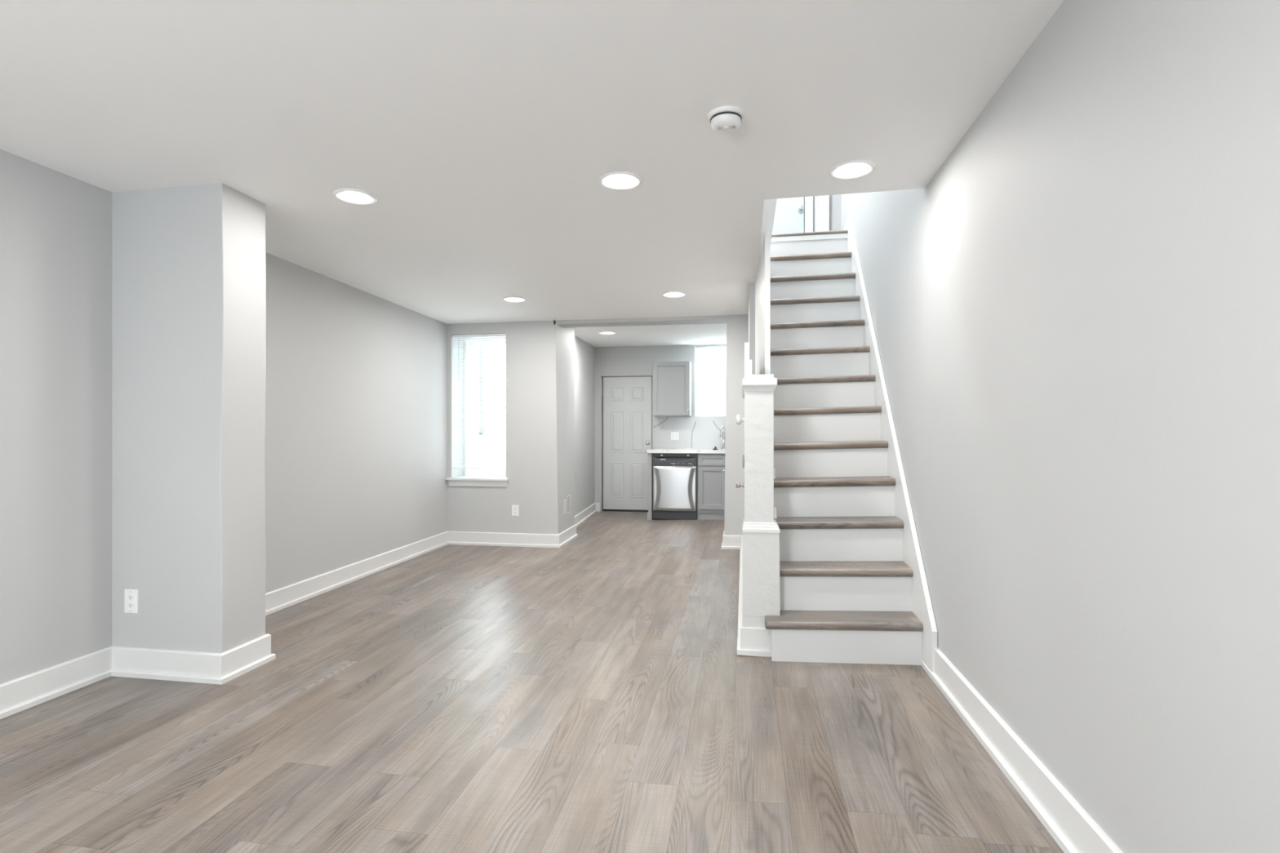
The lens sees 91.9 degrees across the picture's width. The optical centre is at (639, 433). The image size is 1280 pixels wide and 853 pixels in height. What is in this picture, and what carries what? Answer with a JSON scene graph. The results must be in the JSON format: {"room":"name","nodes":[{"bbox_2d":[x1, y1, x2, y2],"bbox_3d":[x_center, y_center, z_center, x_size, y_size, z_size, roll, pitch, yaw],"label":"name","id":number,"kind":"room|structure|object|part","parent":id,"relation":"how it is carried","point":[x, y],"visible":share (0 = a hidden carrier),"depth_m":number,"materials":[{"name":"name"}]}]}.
{"room":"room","nodes":[
{"label":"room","id":0,"kind":"room"},
{"bbox_2d":[111,182,266,653],"bbox_3d":[-2.393,0.000,3.193,0.824,2.500,0.283,0,0,10],"label":"column","id":1,"kind":"structure","parent":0,"point":[188,263],"depth_m":3.05,"materials":[{"name":"grey paint"}]},
{"bbox_2d":[124,589,138,613],"bbox_3d":[-2.522,0.834,3.068,0.076,0.117,0.009,0,0,10],"label":"wall outlet","id":2,"kind":"object","parent":1,"relation":"attached to","point":[131,596],"visible":1,"depth_m":3.06,"materials":[{"name":"white plastic"}]},
{"bbox_2d":[127,595,133,599],"bbox_3d":[-2.523,0.815,3.066,0.033,0.027,0.004,0,0,10],"label":"socket","id":3,"kind":"object","parent":2,"relation":"attached to","point":[129,597],"depth_m":3.06,"materials":[{"name":"grey plastic"}]},
{"bbox_2d":[127,602,133,608],"bbox_3d":[-2.523,0.854,3.066,0.033,0.027,0.004,0,0,10],"label":"socket","id":4,"kind":"object","parent":2,"relation":"attached to","point":[130,605],"depth_m":3.06,"materials":[{"name":"grey plastic"}]},
{"bbox_2d":[111,633,275,684],"bbox_3d":[-2.294,1.147,3.177,0.664,0.167,0.345,0,0,10],"label":"baseboard","id":5,"kind":"structure","parent":1,"relation":"attached to","point":[210,668],"depth_m":3.03,"materials":[{"name":"white paint"}]},
{"bbox_3d":[-2.285,1.201,3.175,0.646,0.058,0.345,0,0,10],"label":"shoe moulding","id":6,"kind":"part","parent":5,"relation":"part of","materials":[{"name":"white paint"}]},
{"bbox_2d":[0,149,447,684],"bbox_3d":[-2.831,-0.050,2.807,0.300,2.700,8.206,0,0,9],"label":"wall","id":7,"kind":"structure","parent":0,"point":[356,380],"depth_m":3.05,"materials":[{"name":"grey paint"}]},
{"bbox_2d":[0,646,111,719],"bbox_3d":[-2.938,1.147,1.008,0.035,0.167,4.217,0,0,9],"label":"baseboard","id":8,"kind":"structure","parent":7,"relation":"attached to","point":[23,693],"depth_m":2.81,"materials":[{"name":"white paint"}]},
{"bbox_3d":[-2.930,1.201,0.998,0.017,0.058,4.198,0,0,9],"label":"shoe moulding","id":9,"kind":"part","parent":8,"relation":"part of","materials":[{"name":"white paint"}]},
{"bbox_2d":[265,531,448,615],"bbox_3d":[-2.329,1.147,5.034,0.035,0.167,3.377,0,0,9],"label":"baseboard","id":10,"kind":"structure","parent":7,"relation":"attached to","point":[277,600],"depth_m":4.92,"materials":[{"name":"white paint"}]},
{"bbox_2d":[0,0,1063,346],"bbox_3d":[-0.604,-1.336,3.954,4.700,0.308,11.200,0,0,10],"label":"ceiling","id":11,"kind":"structure","parent":0,"point":[483,134],"depth_m":2.42,"materials":[{"name":"paint"}]},
{"bbox_2d":[333,188,377,204],"bbox_3d":[-1.458,-1.209,3.170,0.204,0.009,0.204,0,0,10],"label":"recessed light","id":12,"kind":"object","parent":11,"relation":"in","point":[353,196],"visible":1,"depth_m":3.17,"materials":[{"name":"white plastic"}]},
{"bbox_2d":[502,296,525,302],"bbox_3d":[-1.116,-1.188,5.500,0.204,0.009,0.204,0,0,10],"label":"recessed light","id":13,"kind":"object","parent":11,"relation":"in","point":[511,299],"visible":1,"depth_m":5.50,"materials":[{"name":"white plastic"}]},
{"bbox_2d":[599,331,615,334],"bbox_3d":[-0.400,-1.232,7.621,0.204,0.009,0.204,0,0,10],"label":"recessed light","id":14,"kind":"object","parent":11,"relation":"in","point":[604,332],"visible":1,"depth_m":7.63,"materials":[{"name":"white plastic"}]},
{"bbox_2d":[599,171,641,190],"bbox_3d":[-0.095,-1.222,3.002,0.204,0.009,0.204,0,0,10],"label":"recessed light","id":15,"kind":"object","parent":11,"relation":"in","point":[619,180],"visible":1,"depth_m":3.00,"materials":[{"name":"white plastic"}]},
{"bbox_2d":[662,291,685,297],"bbox_3d":[0.295,-1.192,5.325,0.204,0.009,0.204,0,0,10],"label":"recessed light","id":16,"kind":"object","parent":11,"relation":"in","point":[669,294],"visible":1,"depth_m":5.33,"materials":[{"name":"white plastic"}]},
{"bbox_2d":[712,340,726,342],"bbox_3d":[1.125,-1.291,8.734,0.204,0.009,0.204,0,0,10],"label":"recessed light","id":17,"kind":"object","parent":11,"relation":"in","point":[716,341],"visible":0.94,"depth_m":8.75,"materials":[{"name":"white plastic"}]},
{"bbox_2d":[707,106,744,133],"bbox_3d":[0.333,-1.202,2.398,0.142,0.060,0.142,0,0,10],"label":"smoke detector","id":18,"kind":"object","parent":11,"relation":"attached to","point":[723,119],"visible":1,"depth_m":2.36,"materials":[{"name":"white plastic"}]},
{"bbox_3d":[0.333,-1.224,2.398,0.142,0.018,0.142,0,0,10],"label":"mounting plate","id":19,"kind":"part","parent":18,"relation":"part of","materials":[{"name":"white plastic"}]},
{"bbox_2d":[759,199,777,258],"bbox_3d":[0.926,-1.301,4.727,0.132,0.238,2.970,0,0,10],"label":"stairwell edge","id":20,"kind":"structure","parent":11,"relation":"attached to","point":[769,206],"depth_m":3.79,"materials":[{"name":"paint"}]},
{"bbox_2d":[829,160,875,179],"bbox_3d":[0.993,-1.232,2.901,0.204,0.009,0.204,0,0,10],"label":"recessed light","id":21,"kind":"object","parent":11,"relation":"in","point":[853,169],"visible":1,"depth_m":2.90,"materials":[{"name":"white plastic"}]},
{"bbox_2d":[0,511,1063,852],"bbox_3d":[-0.596,1.238,4.004,4.700,0.225,11.300,0,0,10],"label":"floor","id":22,"kind":"structure","parent":0,"point":[593,693],"depth_m":2.41,"materials":[{"name":"wood"}]},
{"bbox_2d":[601,511,645,512],"bbox_3d":[-0.195,1.197,9.417,0.780,0.006,0.090,0,0,10],"label":"threshold","id":23,"kind":"object","parent":22,"relation":"on","point":[602,511],"visible":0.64,"depth_m":9.43,"materials":[{"name":"grey metal"}]},
{"bbox_2d":[647,453,653,519],"bbox_3d":[0.196,0.733,8.864,0.066,0.915,0.812,0,0,10],"label":"end panel","id":24,"kind":"object","parent":22,"relation":"on","point":[650,455],"visible":0.5,"depth_m":8.46,"materials":[{"name":"grey paint"}]},
{"bbox_3d":[0.204,0.677,8.863,0.048,0.805,0.810,0,0,10],"label":"panel","id":25,"kind":"part","parent":24,"relation":"part of","materials":[{"name":"grey paint"}]},
{"bbox_2d":[652,453,697,519],"bbox_3d":[0.530,0.726,8.775,0.612,0.899,0.816,0,0,10],"label":"dishwasher","id":26,"kind":"object","parent":22,"relation":"on","point":[674,475],"visible":1,"depth_m":8.39,"materials":[{"name":"silver metal"}]},
{"bbox_3d":[0.469,0.752,8.405,0.590,0.605,0.066,0,0,10],"label":"door panel","id":27,"kind":"part","parent":26,"relation":"part of","materials":[{"name":"silver metal"}]},
{"bbox_3d":[0.477,1.125,8.433,0.600,0.100,0.028,0,0,10],"label":"toe plate","id":28,"kind":"part","parent":26,"relation":"part of","materials":[{"name":"grey metal"}]},
{"bbox_3d":[0.471,0.386,8.417,0.598,0.124,0.042,0,0,10],"label":"control panel","id":29,"kind":"part","parent":26,"relation":"part of","materials":[{"name":"grey"}]},
{"bbox_2d":[697,453,724,519],"bbox_3d":[1.273,0.733,8.672,0.878,0.915,0.843,0,0,10],"label":"base cabinet","id":30,"kind":"object","parent":22,"relation":"on","point":[710,466],"visible":0.44,"depth_m":8.34,"materials":[{"name":"grey paint"}]},
{"bbox_2d":[646,448,724,453],"bbox_3d":[1.251,0.252,8.681,2.203,0.043,0.862,0,0,10],"label":"countertop","id":31,"kind":"structure","parent":30,"relation":"on","point":[655,450],"depth_m":8.38,"materials":[{"name":"white stone"}]},
{"bbox_2d":[720,425,725,448],"bbox_3d":[1.192,0.061,8.893,0.117,0.337,0.231,0,0,42],"label":"faucet","id":32,"kind":"object","parent":31,"relation":"on","point":[722,426],"visible":0.93,"depth_m":8.94,"materials":[{"name":"silver metal"}]},
{"bbox_3d":[0.974,0.367,8.334,0.372,0.145,0.020,0,0,10],"label":"drawer","id":33,"kind":"part","parent":30,"relation":"part of","materials":[{"name":"grey paint"}]},
{"bbox_3d":[0.974,0.740,8.334,0.372,0.576,0.020,0,0,10],"label":"door","id":34,"kind":"part","parent":30,"relation":"part of","materials":[{"name":"grey paint"}]},
{"bbox_2d":[737,373,780,657],"bbox_3d":[0.647,0.436,3.389,0.228,1.503,0.206,0,0,10],"label":"newel post","id":35,"kind":"object","parent":22,"relation":"on","point":[761,585],"visible":0.93,"depth_m":3.32,"materials":[{"name":"white paint"}]},
{"bbox_3d":[0.646,1.172,3.385,0.226,0.030,0.198,0,0,10],"label":"shoe moulding","id":36,"kind":"part","parent":35,"relation":"part of","materials":[{"name":"white paint"}]},
{"bbox_2d":[764,214,937,672],"bbox_3d":[1.247,-0.343,4.375,0.793,3.064,2.818,0,0,10],"label":"staircase","id":37,"kind":"structure","parent":22,"relation":"on","point":[854,587],"depth_m":3.73,"materials":[{"name":"wood"}]},
{"bbox_3d":[1.428,-1.692,5.370,0.716,0.041,0.018,0,0,10],"label":"nosing trim","id":38,"kind":"part","parent":37,"relation":"part of","materials":[{"name":"white paint"}]},
{"bbox_2d":[574,336,595,515],"bbox_3d":[-1.017,-0.150,8.384,0.621,2.900,2.400,0,0,10],"label":"wall","id":39,"kind":"structure","parent":0,"point":[584,353],"depth_m":8.63,"materials":[{"name":"grey paint"}]},
{"bbox_2d":[574,502,599,527],"bbox_3d":[-0.756,1.147,8.318,0.091,0.167,2.264,0,0,5],"label":"baseboard","id":40,"kind":"structure","parent":39,"relation":"attached to","point":[580,517],"depth_m":8.66,"materials":[{"name":"white paint"}]},
{"bbox_3d":[-0.748,1.201,8.316,0.072,0.058,2.228,0,0,5],"label":"shoe moulding","id":41,"kind":"part","parent":40,"relation":"part of","materials":[{"name":"white paint"}]},
{"bbox_2d":[447,314,748,535],"bbox_3d":[-0.238,-0.100,6.744,4.700,2.800,0.696,0,0,10],"label":"wall","id":42,"kind":"structure","parent":0,"point":[540,354],"depth_m":6.56,"materials":[{"name":"grey paint"}]},
{"bbox_2d":[445,337,509,486],"bbox_3d":[-1.707,-0.249,6.821,0.697,1.635,0.451,0,0,10],"label":"window","id":43,"kind":"structure","parent":42,"relation":"in","point":[480,477],"depth_m":6.99,"materials":[{"name":"white plastic"}]},
{"bbox_3d":[-1.715,0.494,6.771,0.697,0.023,0.351,0,0,10],"label":"sill","id":44,"kind":"part","parent":43,"relation":"part of","materials":[{"name":"white paint"}]},
{"bbox_2d":[453,333,506,469],"bbox_3d":[-1.732,-0.338,6.665,0.604,1.451,0.046,0,0,10],"label":"window blind","id":45,"kind":"object","parent":43,"relation":"attached to","point":[499,335],"visible":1,"depth_m":6.67,"materials":[{"name":"white plastic"}]},
{"bbox_3d":[-1.844,-0.328,6.691,0.002,1.431,0.029,0,0,10],"label":"ladder cord","id":46,"kind":"part","parent":45,"relation":"part of","materials":[{"name":"white fabric"}]},
{"bbox_3d":[-1.730,0.380,6.672,0.600,0.016,0.022,0,0,10],"label":"rail","id":47,"kind":"part","parent":45,"relation":"part of","materials":[{"name":"white plastic"}]},
{"bbox_3d":[-1.516,-0.328,6.636,0.002,1.431,0.029,0,0,10],"label":"ladder cord","id":48,"kind":"part","parent":45,"relation":"part of","materials":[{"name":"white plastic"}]},
{"bbox_3d":[-1.679,0.072,6.973,0.558,0.764,0.038,0,0,10],"label":"sash","id":49,"kind":"part","parent":43,"relation":"part of","materials":[{"name":"white glass"}]},
{"bbox_3d":[-1.673,-0.648,7.011,0.558,0.777,0.035,0,0,10],"label":"sash","id":50,"kind":"part","parent":43,"relation":"part of","materials":[{"name":"white glass"}]},
{"bbox_2d":[447,524,577,547],"bbox_3d":[-1.405,1.147,6.935,1.284,0.167,0.748,0,0,10],"label":"baseboard","id":51,"kind":"structure","parent":42,"relation":"attached to","point":[463,538],"depth_m":6.59,"materials":[{"name":"white paint"}]},
{"bbox_3d":[-1.396,1.201,6.933,1.265,0.058,0.748,0,0,10],"label":"shoe moulding","id":52,"kind":"part","parent":51,"relation":"part of","materials":[{"name":"white paint"}]},
{"bbox_2d":[511,505,518,515],"bbox_3d":[-1.325,0.823,6.570,0.076,0.117,0.009,0,0,10],"label":"wall outlet","id":53,"kind":"object","parent":42,"relation":"attached to","point":[514,508],"visible":1,"depth_m":6.57,"materials":[{"name":"white plastic"}]},
{"bbox_2d":[564,494,570,514],"bbox_3d":[-0.814,0.797,6.849,0.029,0.205,0.290,0,0,10],"label":"air vent","id":54,"kind":"object","parent":42,"relation":"in","point":[567,502],"visible":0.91,"depth_m":6.85,"materials":[{"name":"white metal"}]},
{"bbox_2d":[595,343,726,511],"bbox_3d":[0.757,-0.150,9.354,3.800,2.900,0.300,0,0,10],"label":"wall","id":55,"kind":"structure","parent":0,"point":[622,360],"depth_m":9.35,"materials":[{"name":"grey paint"}]},
{"bbox_2d":[602,376,633,511],"bbox_3d":[-0.172,0.166,9.558,0.800,2.068,0.204,0,0,10],"label":"door frame","id":56,"kind":"structure","parent":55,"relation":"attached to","point":[616,376],"depth_m":9.52,"materials":[{"name":"grey wood"}]},
{"bbox_2d":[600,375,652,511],"bbox_3d":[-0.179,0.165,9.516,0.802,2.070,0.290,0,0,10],"label":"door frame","id":57,"kind":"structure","parent":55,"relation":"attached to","point":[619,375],"depth_m":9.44,"materials":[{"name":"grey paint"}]},
{"bbox_2d":[601,376,652,511],"bbox_3d":[-0.207,0.169,9.400,0.773,2.049,0.108,0,0,10],"label":"door","id":58,"kind":"structure","parent":55,"relation":"in","point":[627,401],"depth_m":9.41,"materials":[{"name":"grey paint"}]},
{"bbox_3d":[-0.342,0.713,9.434,0.213,0.533,0.006,0,0,10],"label":"panel","id":59,"kind":"part","parent":58,"relation":"part of","materials":[{"name":"grey paint"}]},
{"bbox_3d":[-0.342,-0.020,9.434,0.213,0.638,0.006,0,0,10],"label":"panel","id":60,"kind":"part","parent":58,"relation":"part of","materials":[{"name":"grey paint"}]},
{"bbox_3d":[-0.342,-0.598,9.434,0.213,0.223,0.006,0,0,10],"label":"panel","id":61,"kind":"part","parent":58,"relation":"part of","materials":[{"name":"grey paint"}]},
{"bbox_3d":[-0.046,0.713,9.384,0.213,0.533,0.006,0,0,10],"label":"panel","id":62,"kind":"part","parent":58,"relation":"part of","materials":[{"name":"grey paint"}]},
{"bbox_3d":[-0.046,-0.020,9.384,0.213,0.638,0.006,0,0,10],"label":"panel","id":63,"kind":"part","parent":58,"relation":"part of","materials":[{"name":"grey paint"}]},
{"bbox_3d":[-0.046,-0.598,9.384,0.213,0.223,0.006,0,0,10],"label":"panel","id":64,"kind":"part","parent":58,"relation":"part of","materials":[{"name":"grey paint"}]},
{"bbox_2d":[653,360,691,417],"bbox_3d":[0.474,-0.638,9.069,0.532,0.796,0.355,0,0,10],"label":"upper cabinet","id":65,"kind":"object","parent":55,"relation":"attached to","point":[672,380],"visible":1,"depth_m":8.93,"materials":[{"name":"white wood"}]},
{"bbox_3d":[0.477,-0.246,9.091,0.526,0.012,0.290,0,0,10],"label":"panel","id":66,"kind":"part","parent":65,"relation":"part of","materials":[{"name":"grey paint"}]},
{"bbox_2d":[653,416,725,448],"bbox_3d":[1.304,-0.012,9.102,2.239,0.484,0.010,0,0,10],"label":"backsplash","id":67,"kind":"structure","parent":55,"relation":"attached to","point":[695,432],"depth_m":9.19,"materials":[{"name":"white stone"}]},
{"bbox_2d":[671,431,679,439],"bbox_3d":[0.520,0.045,9.225,0.122,0.117,0.009,0,0,10],"label":"wall outlet","id":68,"kind":"object","parent":67,"relation":"attached to","point":[674,435],"visible":1,"depth_m":9.22,"materials":[{"name":"white plastic"}]},
{"bbox_2d":[695,347,726,414],"bbox_3d":[1.253,-0.748,9.331,0.814,1.088,0.100,0,0,10],"label":"window","id":69,"kind":"structure","parent":55,"relation":"in","point":[721,348],"depth_m":9.33,"materials":[{"name":"white plastic"}]},
{"bbox_2d":[695,346,726,416],"bbox_3d":[1.222,-0.752,9.147,0.806,1.073,0.046,0,0,10],"label":"window blind","id":70,"kind":"object","parent":69,"relation":"attached to","point":[710,364],"visible":0.59,"depth_m":9.18,"materials":[{"name":"white plastic"}]},
{"bbox_2d":[720,531,742,637],"bbox_3d":[0.753,1.118,5.029,0.268,0.204,3.072,0,0,10],"label":"baseboard","id":71,"kind":"structure","parent":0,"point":[729,542],"depth_m":6.16,"materials":[{"name":"white paint"}]},
{"bbox_3d":[0.975,1.158,6.353,0.268,0.066,0.387,0,0,10],"label":"shoe moulding","id":72,"kind":"part","parent":71,"relation":"part of","materials":[{"name":"white paint"}]},
{"bbox_2d":[749,360,751,374],"bbox_3d":[0.889,0.390,4.828,0.165,1.620,2.723,0,0,10],"label":"wall","id":73,"kind":"structure","parent":0,"point":[750,361],"depth_m":3.54,"materials":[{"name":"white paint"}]},
{"bbox_2d":[735,342,749,488],"bbox_3d":[0.657,0.278,3.970,0.078,1.595,0.852,0,0,10],"label":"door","id":74,"kind":"structure","parent":73,"relation":"in","point":[739,419],"depth_m":3.55,"materials":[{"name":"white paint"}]},
{"bbox_3d":[0.595,0.310,3.672,0.050,0.036,0.036,0,0,10],"label":"latch knob","id":75,"kind":"part","parent":74,"relation":"part of","materials":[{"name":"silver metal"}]},
{"bbox_3d":[0.617,-0.083,3.811,0.052,0.067,0.067,0,0,10],"label":"knob","id":76,"kind":"part","parent":74,"relation":"part of","materials":[{"name":"white paint"}]},
{"bbox_2d":[748,282,755,374],"bbox_3d":[1.037,-0.005,5.560,0.116,2.410,1.250,0,0,10],"label":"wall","id":77,"kind":"structure","parent":0,"point":[752,285],"depth_m":4.95,"materials":[{"name":"grey paint"}]},
{"bbox_2d":[755,228,770,374],"bbox_3d":[0.849,-0.480,4.309,0.073,1.559,1.020,0,0,10],"label":"wall","id":78,"kind":"structure","parent":0,"point":[762,279],"depth_m":3.91,"materials":[{"name":"white paint"}]},
{"bbox_2d":[813,194,841,231],"bbox_3d":[1.565,-2.900,7.368,2.150,2.800,0.150,0,0,10],"label":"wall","id":79,"kind":"structure","parent":0,"point":[835,201],"depth_m":7.17,"materials":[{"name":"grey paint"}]},
{"bbox_2d":[772,196,804,234],"bbox_3d":[1.588,-2.748,7.231,0.640,2.005,0.108,0,0,10],"label":"door","id":80,"kind":"structure","parent":79,"relation":"in","point":[788,218],"depth_m":7.22,"materials":[{"name":"grey paint"}]},
{"bbox_3d":[1.856,-2.613,7.167,0.059,0.059,0.070,0,0,10],"label":"knob","id":81,"kind":"part","parent":80,"relation":"part of","materials":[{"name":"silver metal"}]},
{"bbox_2d":[804,195,829,232],"bbox_3d":[1.675,-2.795,7.221,1.015,2.130,0.107,0,0,10],"label":"door frame","id":82,"kind":"structure","parent":79,"relation":"attached to","point":[821,203],"depth_m":7.13,"materials":[{"name":"white paint"}]},
{"bbox_2d":[841,0,1279,852],"bbox_3d":[1.625,-1.500,2.719,0.495,5.600,9.500,0,0,10],"label":"wall","id":83,"kind":"structure","parent":0,"point":[1076,317],"depth_m":1.53,"materials":[{"name":"grey paint"}]},
{"bbox_2d":[920,648,1123,852],"bbox_3d":[1.018,1.103,0.681,0.035,0.175,4.880,0,0,10],"label":"baseboard","id":84,"kind":"structure","parent":83,"relation":"attached to","point":[1074,831],"depth_m":1.98,"materials":[{"name":"white paint"}]},
{"label":"outside","id":85,"kind":"structure","parent":0,"visible":0},
{"bbox_3d":[0.640,1.650,15.913,20.000,0.300,12.400,0,0,10],"label":"ground","id":86,"kind":"structure","parent":85,"visible":0},
{"bbox_2d":[478,346,490,435],"bbox_3d":[-3.418,-1.200,13.359,0.280,5.600,0.260,0,0,10],"label":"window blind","id":87,"kind":"object","parent":86,"relation":"on","point":[482,430],"visible":0.31,"depth_m":13.30,"materials":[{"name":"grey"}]},
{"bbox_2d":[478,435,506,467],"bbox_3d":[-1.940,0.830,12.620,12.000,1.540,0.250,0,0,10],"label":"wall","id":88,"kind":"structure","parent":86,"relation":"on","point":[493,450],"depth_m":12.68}
]}

